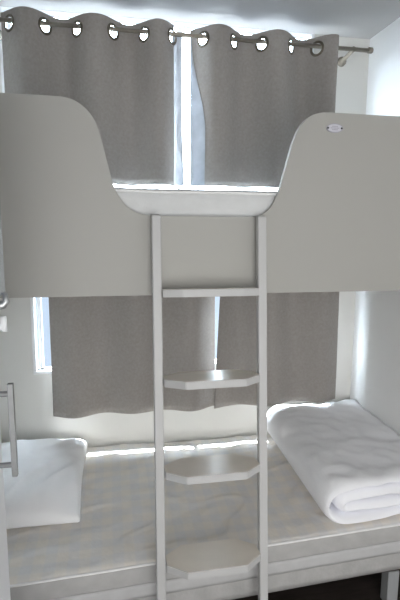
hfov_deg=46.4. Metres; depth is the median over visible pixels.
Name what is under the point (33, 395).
wall
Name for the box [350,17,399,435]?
wall
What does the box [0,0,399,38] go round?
ceiling
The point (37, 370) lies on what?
window
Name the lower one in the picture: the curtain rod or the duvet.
the duvet
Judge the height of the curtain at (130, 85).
0.689 m
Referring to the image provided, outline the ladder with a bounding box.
[151,214,267,599]
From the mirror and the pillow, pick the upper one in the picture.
the mirror
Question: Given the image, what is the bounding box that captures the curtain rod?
[0,17,373,66]
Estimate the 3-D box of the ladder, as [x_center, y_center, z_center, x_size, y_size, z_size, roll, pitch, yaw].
[0.036,0.507,1.526,0.373,1.550,0.238,-1,9,-11]
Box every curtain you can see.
[1,6,184,185]
[49,295,214,418]
[190,24,338,187]
[214,292,338,408]
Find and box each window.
[0,6,314,188]
[30,297,216,374]
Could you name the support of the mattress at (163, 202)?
on the bunk at (333, 216)
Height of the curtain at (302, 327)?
0.662 m
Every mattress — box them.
[7,435,399,599]
[115,187,276,216]
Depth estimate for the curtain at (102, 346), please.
2.25 m
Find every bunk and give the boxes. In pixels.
[0,93,399,297]
[374,569,399,599]
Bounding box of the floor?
[233,570,399,599]
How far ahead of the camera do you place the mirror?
0.82 m
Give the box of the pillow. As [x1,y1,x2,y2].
[1,438,87,528]
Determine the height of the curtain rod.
0.055 m
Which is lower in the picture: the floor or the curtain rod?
the floor
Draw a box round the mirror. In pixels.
[0,205,4,295]
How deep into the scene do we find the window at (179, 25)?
2.15 m
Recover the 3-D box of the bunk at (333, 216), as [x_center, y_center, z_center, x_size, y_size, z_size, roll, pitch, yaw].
[-0.021,-0.373,1.891,1.908,0.597,0.803,-1,9,-11]
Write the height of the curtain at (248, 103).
0.689 m
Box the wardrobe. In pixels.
[0,205,18,599]
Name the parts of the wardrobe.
handle post, door, handle post, handle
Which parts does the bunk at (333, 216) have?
badge plate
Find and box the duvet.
[267,399,399,523]
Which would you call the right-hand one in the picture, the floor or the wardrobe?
the floor
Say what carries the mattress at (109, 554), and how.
on the bunk at (390, 579)
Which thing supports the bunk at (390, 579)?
on the floor
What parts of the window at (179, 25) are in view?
sash, frame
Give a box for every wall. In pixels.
[0,34,369,447]
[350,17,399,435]

